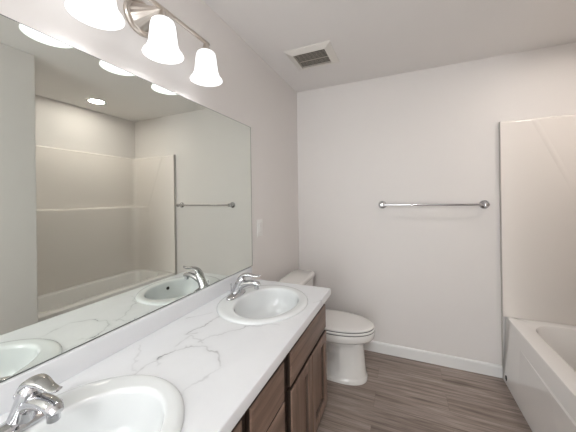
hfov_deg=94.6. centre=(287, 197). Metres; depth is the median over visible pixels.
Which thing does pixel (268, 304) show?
sink
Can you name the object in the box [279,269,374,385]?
toilet
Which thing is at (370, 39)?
ceiling
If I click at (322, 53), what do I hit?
ceiling vent
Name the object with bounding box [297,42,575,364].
wall
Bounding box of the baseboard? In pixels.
[364,341,502,377]
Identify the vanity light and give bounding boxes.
[65,0,222,86]
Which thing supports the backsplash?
attached to the wall at (251, 93)
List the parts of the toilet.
tank lid, tank, seat lid, seat, bowl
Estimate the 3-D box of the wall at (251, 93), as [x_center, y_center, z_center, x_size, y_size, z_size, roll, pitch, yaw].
[-0.749,0.176,0.807,0.100,2.440,4.290,-1,0,23]
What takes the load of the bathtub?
on the floor
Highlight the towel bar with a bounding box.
[378,200,489,208]
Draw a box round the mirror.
[0,14,251,382]
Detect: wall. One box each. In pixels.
[0,0,298,281]
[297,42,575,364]
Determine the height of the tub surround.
1.934 m
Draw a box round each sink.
[0,375,183,431]
[217,285,307,324]
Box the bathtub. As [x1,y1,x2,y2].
[503,317,575,431]
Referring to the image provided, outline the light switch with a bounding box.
[257,219,262,236]
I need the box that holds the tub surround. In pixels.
[499,114,575,379]
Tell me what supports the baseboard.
attached to the wall at (427, 278)
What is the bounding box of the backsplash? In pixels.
[0,267,251,415]
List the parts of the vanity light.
lamp shade, wall plate, lamp shade, lamp shade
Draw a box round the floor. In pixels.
[317,350,531,431]
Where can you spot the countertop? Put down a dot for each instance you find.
(218, 366)
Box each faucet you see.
[0,373,63,431]
[226,272,260,300]
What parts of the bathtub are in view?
apron panel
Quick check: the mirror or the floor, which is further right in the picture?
the floor
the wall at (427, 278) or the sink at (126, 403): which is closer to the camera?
the sink at (126, 403)
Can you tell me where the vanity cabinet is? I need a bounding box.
[231,304,326,431]
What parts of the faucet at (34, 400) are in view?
plate, lever, spout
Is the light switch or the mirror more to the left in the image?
the mirror
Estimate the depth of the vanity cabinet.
1.17 m
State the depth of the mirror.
0.91 m
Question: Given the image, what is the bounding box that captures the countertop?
[0,267,330,431]
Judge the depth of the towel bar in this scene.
2.11 m
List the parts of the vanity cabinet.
drawer, drawer, frame, cabinet door, door panel, cabinet door, door panel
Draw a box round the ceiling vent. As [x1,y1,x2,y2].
[284,40,338,70]
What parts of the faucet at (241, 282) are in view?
plate, lever, spout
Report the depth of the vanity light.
1.01 m
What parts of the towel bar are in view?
mounting post, rod, mounting post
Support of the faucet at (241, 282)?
on the countertop
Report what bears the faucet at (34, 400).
on the countertop
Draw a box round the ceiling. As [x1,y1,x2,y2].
[203,0,575,91]

